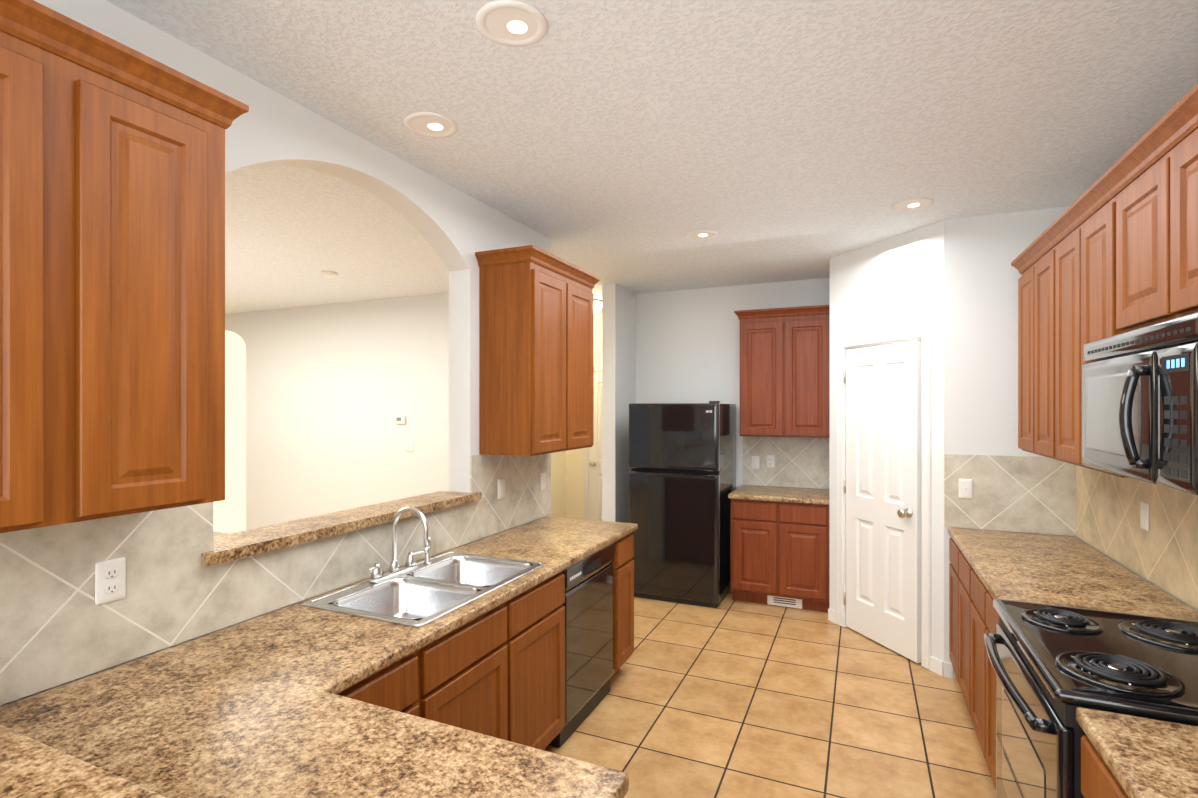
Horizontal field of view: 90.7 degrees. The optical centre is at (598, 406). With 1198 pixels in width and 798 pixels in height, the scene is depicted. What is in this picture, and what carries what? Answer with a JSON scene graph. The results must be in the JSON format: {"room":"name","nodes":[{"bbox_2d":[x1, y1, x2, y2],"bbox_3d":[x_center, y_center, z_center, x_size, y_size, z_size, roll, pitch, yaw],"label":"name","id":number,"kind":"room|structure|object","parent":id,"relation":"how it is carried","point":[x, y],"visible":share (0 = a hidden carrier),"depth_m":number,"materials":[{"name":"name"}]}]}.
{"room":"kitchen","nodes":[
{"label":"kitchen","id":0,"kind":"room"},
{"bbox_2d":[0,0,550,706],"bbox_3d":[-1.617,0.251,1.216,0.150,2.740,6.050,0,0,24],"label":"wall","id":1,"kind":"structure","parent":0,"point":[58,626],"depth_m":2.00,"materials":[{"name":"white paint"}]},
{"bbox_2d":[95,557,125,604],"bbox_3d":[-1.345,0.481,1.632,0.008,0.116,0.072,0,0,24],"label":"electrical outlet","id":2,"kind":"object","parent":1,"relation":"attached to","point":[110,580],"visible":1,"depth_m":1.63,"materials":[{"name":"white plastic"}]},
{"bbox_2d":[0,0,248,532],"bbox_3d":[-1.279,-0.287,1.370,0.358,1.085,0.735,0,0,24],"label":"upper cabinet","id":3,"kind":"object","parent":1,"relation":"attached to","point":[112,277],"visible":1,"depth_m":1.34,"materials":[{"name":"brown wood"}]},
{"bbox_2d":[212,543,468,632],"bbox_3d":[-1.028,1.060,2.553,0.140,1.120,1.370,0,0,24],"label":"backsplash","id":4,"kind":"structure","parent":1,"relation":"attached to","point":[319,595],"depth_m":2.23,"materials":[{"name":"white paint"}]},
{"bbox_2d":[201,491,481,565],"bbox_3d":[-1.030,0.479,2.553,0.235,0.038,1.450,0,0,24],"label":"pass-through ledge","id":5,"kind":"object","parent":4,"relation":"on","point":[243,544],"visible":0.91,"depth_m":2.30,"materials":[{"name":"stone"}]},
{"bbox_2d":[498,478,504,498],"bbox_3d":[-0.559,0.472,3.400,0.009,0.116,0.072,0,0,24],"label":"light switch","id":6,"kind":"object","parent":1,"relation":"attached to","point":[501,488],"visible":1,"depth_m":3.39,"materials":[{"name":"white plastic"}]},
{"bbox_2d":[475,245,599,455],"bbox_3d":[-0.330,-0.285,3.506,0.358,1.090,0.860,0,0,24],"label":"upper cabinet","id":7,"kind":"object","parent":1,"relation":"attached to","point":[536,350],"visible":1,"depth_m":3.19,"materials":[{"name":"brown wood"}]},
{"bbox_2d":[540,472,545,490],"bbox_3d":[-0.357,0.490,3.846,0.015,0.116,0.072,0,0,24],"label":"light switch","id":8,"kind":"object","parent":1,"relation":"attached to","point":[542,481],"visible":1,"depth_m":3.84,"materials":[{"name":"white plastic"}]},
{"bbox_2d":[225,293,448,529],"bbox_3d":[-3.729,0.249,6.889,5.800,2.740,0.100,0,0,24],"label":"wall","id":9,"kind":"structure","parent":0,"point":[332,390],"depth_m":6.41,"materials":[{"name":"white paint"}]},
{"bbox_2d":[214,531,228,535],"bbox_3d":[-3.748,1.576,6.836,5.790,0.085,0.013,0,0,24],"label":"baseboard","id":10,"kind":"structure","parent":9,"relation":"attached to","point":[216,533],"depth_m":7.23,"materials":[{"name":"white wood"}]},
{"bbox_2d":[214,331,245,532],"bbox_3d":[-4.581,0.349,7.212,0.820,2.540,0.001,0,0,24],"label":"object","id":11,"kind":"structure","parent":9,"relation":"attached to","point":[230,513],"depth_m":7.13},
{"bbox_2d":[395,415,405,423],"bbox_3d":[-2.037,0.137,6.067,0.130,0.090,0.025,0,0,24],"label":"thermostat","id":12,"kind":"object","parent":9,"relation":"attached to","point":[400,419],"visible":0.98,"depth_m":6.05,"materials":[{"name":"white plastic"}]},
{"bbox_2d":[550,451,565,517],"bbox_3d":[-0.768,0.249,6.557,0.120,2.740,1.700,0,0,24],"label":"wall","id":13,"kind":"structure","parent":0,"point":[558,484],"depth_m":7.05,"materials":[{"name":"beige paint"}]},
{"bbox_2d":[566,312,601,518],"bbox_3d":[0.183,0.249,7.010,1.250,2.740,0.100,0,0,24],"label":"wall","id":14,"kind":"structure","parent":0,"point":[574,483],"depth_m":7.15,"materials":[{"name":"beige paint"}]},
{"bbox_2d":[584,365,601,519],"bbox_3d":[0.215,0.564,6.930,0.863,2.110,0.018,0,0,24],"label":"door frame","id":15,"kind":"structure","parent":14,"relation":"attached to","point":[586,471],"depth_m":7.08,"materials":[{"name":"white"}]},
{"bbox_2d":[589,372,601,520],"bbox_3d":[0.218,0.599,6.879,0.760,2.020,0.109,0,0,24],"label":"hall door","id":16,"kind":"structure","parent":14,"relation":"in","point":[595,481],"depth_m":7.01,"materials":[{"name":"white wood"}]},
{"bbox_2d":[602,284,635,522],"bbox_3d":[0.382,0.249,6.079,0.130,2.740,1.440,0,0,24],"label":"wall","id":17,"kind":"structure","parent":0,"point":[618,303],"depth_m":5.45,"materials":[{"name":"white paint"}]},
{"bbox_2d":[106,0,1197,313],"bbox_3d":[-2.770,-1.150,3.507,10.500,0.060,9.300,0,0,24],"label":"ceiling","id":18,"kind":"structure","parent":0,"point":[628,144],"depth_m":2.30,"materials":[{"name":"white paint"}]},
{"bbox_2d":[321,271,337,277],"bbox_3d":[-2.258,-1.102,4.954,0.130,0.037,0.130,0,0,24],"label":"smoke detector","id":19,"kind":"object","parent":18,"relation":"attached to","point":[330,274],"visible":1,"depth_m":4.91,"materials":[{"name":"white plastic"}]},
{"bbox_2d":[404,112,457,137],"bbox_3d":[-0.667,-1.116,2.353,0.208,0.006,0.208,0,0,24],"label":"recessed light","id":20,"kind":"object","parent":18,"relation":"in","point":[430,124],"visible":1,"depth_m":2.35,"materials":[{"name":"white"}]},
{"bbox_2d":[476,0,547,46],"bbox_3d":[-0.254,-1.116,1.732,0.208,0.006,0.208,0,0,24],"label":"recessed light","id":21,"kind":"object","parent":18,"relation":"in","point":[514,23],"visible":1,"depth_m":1.72,"materials":[{"name":"white"}]},
{"bbox_2d":[594,299,601,313],"bbox_3d":[-0.099,-1.050,6.314,0.300,0.140,0.300,0,0,24],"label":"ceiling fixture","id":22,"kind":"object","parent":18,"relation":"attached to","point":[597,305],"visible":0.17,"depth_m":6.22,"materials":[{"name":"silver metal"}]},
{"bbox_2d":[685,230,717,238],"bbox_3d":[0.666,-1.117,3.850,0.208,0.006,0.208,0,0,24],"label":"recessed light","id":23,"kind":"object","parent":18,"relation":"in","point":[700,234],"visible":1,"depth_m":3.85,"materials":[{"name":"white"}]},
{"bbox_2d":[891,198,933,210],"bbox_3d":[1.735,-1.117,3.277,0.208,0.006,0.208,0,0,24],"label":"recessed light","id":24,"kind":"object","parent":18,"relation":"in","point":[911,204],"visible":1,"depth_m":3.27,"materials":[{"name":"white"}]},
{"bbox_2d":[636,278,829,488],"bbox_3d":[1.830,0.249,5.299,3.150,2.740,0.129,0,0,24],"label":"wall","id":25,"kind":"structure","parent":0,"point":[688,346],"depth_m":5.55,"materials":[{"name":"white paint"}]},
{"bbox_2d":[751,456,758,468],"bbox_3d":[1.427,0.514,5.402,0.072,0.116,0.009,0,0,24],"label":"light switch","id":26,"kind":"object","parent":25,"relation":"attached to","point":[754,462],"visible":1,"depth_m":5.40,"materials":[{"name":"white plastic"}]},
{"bbox_2d":[766,455,774,467],"bbox_3d":[1.550,0.499,5.347,0.072,0.116,0.008,0,0,24],"label":"electrical outlet","id":27,"kind":"object","parent":25,"relation":"attached to","point":[770,461],"visible":1,"depth_m":5.34,"materials":[{"name":"white plastic"}]},
{"bbox_2d":[734,305,829,437],"bbox_3d":[1.606,-0.286,5.143,0.788,1.090,0.354,0,0,24],"label":"upper cabinet","id":28,"kind":"object","parent":25,"relation":"attached to","point":[785,372],"visible":0.9,"depth_m":4.99,"materials":[{"name":"brown wood"}]},
{"bbox_2d":[544,587,995,797],"bbox_3d":[-2.770,1.650,3.508,10.500,0.060,9.300,0,0,24],"label":"floor","id":29,"kind":"structure","parent":0,"point":[728,697],"depth_m":3.09,"materials":[{"name":"tile"}]},
{"bbox_2d":[337,677,428,718],"bbox_3d":[-0.927,1.270,1.804,0.623,0.700,0.415,0,0,24],"label":"base cabinet","id":30,"kind":"object","parent":29,"relation":"on","point":[400,698],"depth_m":1.75,"materials":[{"name":"brown wood"}]},
{"bbox_2d":[370,625,512,741],"bbox_3d":[-0.740,1.270,2.224,0.623,0.700,0.505,0,0,24],"label":"base cabinet","id":31,"kind":"object","parent":29,"relation":"on","point":[498,672],"depth_m":2.09,"materials":[{"name":"brown wood"}]},
{"bbox_2d":[465,593,564,749],"bbox_3d":[-0.537,1.270,2.679,0.623,0.700,0.490,0,0,24],"label":"base cabinet","id":32,"kind":"object","parent":29,"relation":"on","point":[536,621],"depth_m":2.52,"materials":[{"name":"brown wood"}]},
{"bbox_2d":[523,533,633,678],"bbox_3d":[-0.124,1.190,3.608,0.623,0.860,0.297,0,0,24],"label":"base cabinet","id":33,"kind":"object","parent":29,"relation":"on","point":[554,586],"depth_m":3.43,"materials":[{"name":"brown wood"}]},
{"bbox_2d":[0,642,303,769],"bbox_3d":[-1.134,0.740,1.376,0.480,0.038,0.590,0,0,24],"label":"countertop","id":34,"kind":"structure","parent":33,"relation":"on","point":[102,719],"depth_m":1.44,"materials":[{"name":"stone"}]},
{"bbox_2d":[104,516,637,783],"bbox_3d":[-0.639,0.739,2.430,0.648,0.038,2.918,0,0,24],"label":"countertop","id":35,"kind":"structure","parent":33,"relation":"on","point":[258,707],"depth_m":1.85,"materials":[{"name":"stone"}]},
{"bbox_2d":[368,506,431,582],"bbox_3d":[-0.785,0.567,2.497,0.215,0.295,0.401,0,0,24],"label":"faucet","id":36,"kind":"object","parent":35,"relation":"on","point":[378,575],"visible":1,"depth_m":2.49,"materials":[{"name":"silver metal"}]},
{"bbox_2d":[300,551,546,627],"bbox_3d":[-0.657,0.801,2.415,0.542,0.176,0.852,0,0,24],"label":"sink","id":37,"kind":"object","parent":35,"relation":"in","point":[438,587],"visible":0.46,"depth_m":2.41,"materials":[{"name":"silver metal"}]},
{"bbox_2d":[137,680,628,797],"bbox_3d":[-0.430,0.740,1.068,0.817,0.038,0.599,0,0,24],"label":"countertop","id":38,"kind":"structure","parent":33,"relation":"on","point":[325,744],"depth_m":1.19,"materials":[{"name":"stone"}]},
{"bbox_2d":[549,543,613,747],"bbox_3d":[-0.310,1.189,3.188,0.606,0.854,0.610,0,0,24],"label":"dishwasher","id":39,"kind":"object","parent":29,"relation":"on","point":[588,604],"visible":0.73,"depth_m":3.03,"materials":[{"name":"black metal"}]},
{"bbox_2d":[629,401,735,607],"bbox_3d":[0.751,0.788,5.206,0.765,1.663,0.776,0,0,24],"label":"refrigerator","id":40,"kind":"object","parent":29,"relation":"on","point":[682,472],"visible":0.98,"depth_m":4.86,"materials":[{"name":"black metal"}]},
{"bbox_2d":[731,499,828,612],"bbox_3d":[1.556,1.189,5.004,0.759,0.860,0.644,0,0,24],"label":"base cabinet","id":41,"kind":"object","parent":29,"relation":"on","point":[779,549],"visible":0.94,"depth_m":4.71,"materials":[{"name":"brown wood"}]},
{"bbox_2d":[728,485,828,504],"bbox_3d":[1.545,0.738,4.995,0.778,0.038,0.654,0,0,24],"label":"countertop","id":42,"kind":"structure","parent":41,"relation":"on","point":[785,494],"depth_m":4.83,"materials":[{"name":"stone"}]},
{"bbox_2d":[767,595,801,608],"bbox_3d":[1.497,1.571,4.772,0.270,0.088,0.010,0,0,24],"label":"air vent","id":43,"kind":"object","parent":41,"relation":"attached to","point":[784,602],"visible":0.85,"depth_m":4.77,"materials":[{"name":"white plastic"}]},
{"bbox_2d":[949,538,953,665],"bbox_3d":[2.297,1.190,3.241,0.616,0.860,0.381,0,0,24],"label":"base cabinet","id":44,"kind":"object","parent":29,"relation":"on","point":[951,540],"depth_m":3.47,"materials":[{"name":"brown wood"}]},
{"bbox_2d":[953,542,967,700],"bbox_3d":[2.143,1.190,2.894,0.616,0.860,0.380,0,0,24],"label":"base cabinet","id":45,"kind":"object","parent":29,"relation":"on","point":[959,560],"depth_m":3.15,"materials":[{"name":"brown wood"}]},
{"bbox_2d":[965,562,981,746],"bbox_3d":[1.988,1.190,2.546,0.616,0.860,0.380,0,0,24],"label":"base cabinet","id":46,"kind":"object","parent":29,"relation":"on","point":[973,616],"depth_m":2.78,"materials":[{"name":"brown wood"}]},
{"bbox_2d":[981,582,999,789],"bbox_3d":[1.834,1.190,2.199,0.616,0.860,0.380,0,0,24],"label":"base cabinet","id":47,"kind":"object","parent":29,"relation":"on","point":[989,616],"depth_m":2.44,"materials":[{"name":"brown wood"}]},
{"bbox_2d":[983,599,1197,797],"bbox_3d":[1.545,1.068,1.683,0.701,1.105,0.775,0,0,24],"label":"range","id":48,"kind":"object","parent":29,"relation":"on","point":[1055,667],"visible":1,"depth_m":1.67,"materials":[{"name":"black metal"}]},
{"bbox_2d":[1081,735,1128,797],"bbox_3d":[1.351,1.191,1.113,0.616,0.860,0.403,0,0,24],"label":"base cabinet","id":49,"kind":"object","parent":29,"relation":"on","point":[1097,780],"depth_m":1.32,"materials":[{"name":"brown wood"}]},
{"bbox_2d":[948,527,1197,797],"bbox_3d":[1.421,0.740,1.288,0.614,0.038,4.649,0,0,24],"label":"countertop","id":50,"kind":"structure","parent":49,"relation":"on","point":[1141,757],"depth_m":2.22,"materials":[{"name":"stone"}]},
{"bbox_2d":[829,220,943,661],"bbox_3d":[1.964,0.250,4.043,0.110,2.740,0.994,0,0,-19],"label":"wall","id":51,"kind":"structure","parent":0,"point":[894,284],"depth_m":3.85,"materials":[{"name":"white paint"}]},
{"bbox_2d":[844,340,920,662],"bbox_3d":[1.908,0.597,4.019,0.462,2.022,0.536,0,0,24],"label":"pantry door","id":52,"kind":"structure","parent":51,"relation":"in","point":[882,491],"depth_m":3.97,"materials":[{"name":"white wood"}]},
{"bbox_2d":[837,326,930,669],"bbox_3d":[1.956,0.564,4.037,0.128,2.112,0.814,0,0,-19],"label":"door frame","id":53,"kind":"structure","parent":51,"relation":"attached to","point":[923,334],"depth_m":3.69,"materials":[{"name":"white wood"}]},
{"bbox_2d":[944,206,1068,677],"bbox_3d":[2.380,0.250,3.466,0.635,2.740,0.110,0,0,24],"label":"wall","id":54,"kind":"structure","parent":0,"point":[981,282],"depth_m":3.47,"materials":[{"name":"white paint"}]},
{"bbox_2d":[944,454,1075,535],"bbox_3d":[2.365,0.502,3.419,0.642,0.435,0.008,0,0,24],"label":"wall tile","id":55,"kind":"structure","parent":54,"relation":"attached to","point":[1032,494],"depth_m":3.41,"materials":[{"name":"beige tile"}]},
{"bbox_2d":[959,479,972,498],"bbox_3d":[2.166,0.487,3.493,0.072,0.116,0.015,0,0,24],"label":"light switch","id":56,"kind":"object","parent":55,"relation":"attached to","point":[965,488],"visible":1,"depth_m":3.49,"materials":[{"name":"white plastic"}]},
{"bbox_2d":[1075,465,1197,611],"bbox_3d":[1.895,0.251,1.433,0.130,2.740,9.300,0,0,24],"label":"wall","id":57,"kind":"structure","parent":0,"point":[1107,505],"depth_m":2.49,"materials":[{"name":"beige tile"}]},
{"bbox_2d":[1015,244,1030,452],"bbox_3d":[2.336,-0.275,2.969,0.327,1.020,0.334,0,0,24],"label":"upper cabinet","id":58,"kind":"object","parent":57,"relation":"attached to","point":[1023,261],"depth_m":3.05,"materials":[{"name":"brown wood"}]},
{"bbox_2d":[1031,225,1050,457],"bbox_3d":[2.201,-0.275,2.664,0.327,1.020,0.334,0,0,24],"label":"upper cabinet","id":59,"kind":"object","parent":57,"relation":"attached to","point":[1041,246],"depth_m":2.76,"materials":[{"name":"brown wood"}]},
{"bbox_2d":[1051,202,1074,464],"bbox_3d":[2.065,-0.275,2.359,0.327,1.020,0.334,0,0,24],"label":"upper cabinet","id":60,"kind":"object","parent":57,"relation":"attached to","point":[1063,228],"depth_m":2.46,"materials":[{"name":"brown wood"}]},
{"bbox_2d":[1075,167,1129,477],"bbox_3d":[1.929,-0.275,2.053,0.327,1.020,0.334,0,0,24],"label":"upper cabinet","id":61,"kind":"object","parent":57,"relation":"attached to","point":[1092,208],"depth_m":2.16,"materials":[{"name":"brown wood"}]},
{"bbox_2d":[1111,121,1158,335],"bbox_3d":[1.783,-0.512,1.725,0.327,0.545,0.381,0,0,24],"label":"upper cabinet","id":62,"kind":"object","parent":57,"relation":"attached to","point":[1112,250],"depth_m":1.81,"materials":[{"name":"brown wood"}]},
{"bbox_2d":[1082,312,1197,494],"bbox_3d":[1.636,-0.005,1.583,0.465,0.412,0.760,0,0,24],"label":"microwave","id":63,"kind":"object","parent":62,"relation":"attached to","point":[1139,403],"visible":1,"depth_m":1.54,"materials":[{"name":"black"}]},
{"bbox_2d":[1140,501,1148,531],"bbox_3d":[2.284,0.460,2.479,0.009,0.116,0.072,0,0,24],"label":"electrical outlet","id":64,"kind":"object","parent":57,"relation":"attached to","point":[1144,515],"visible":0.98,"depth_m":2.47,"materials":[{"name":"white plastic"}]},
{"bbox_2d":[1159,83,1197,322],"bbox_3d":[1.628,-0.512,1.377,0.327,0.545,0.381,0,0,24],"label":"upper cabinet","id":65,"kind":"object","parent":57,"relation":"attached to","point":[1178,128],"depth_m":1.56,"materials":[{"name":"brown wood"}]},
{"bbox_3d":[-0.887,1.106,0.863,1.485,1.030,0.138,0,0,24],"label":"wall","id":66,"kind":"structure","parent":0,"visible":0},
{"bbox_2d":[0,725,166,797],"bbox_3d":[-0.892,0.570,0.752,1.549,0.038,0.390,0,0,24],"label":"countertop","id":67,"kind":"structure","parent":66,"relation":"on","point":[31,768],"depth_m":0.88,"materials":[{"name":"stone"}]}
]}

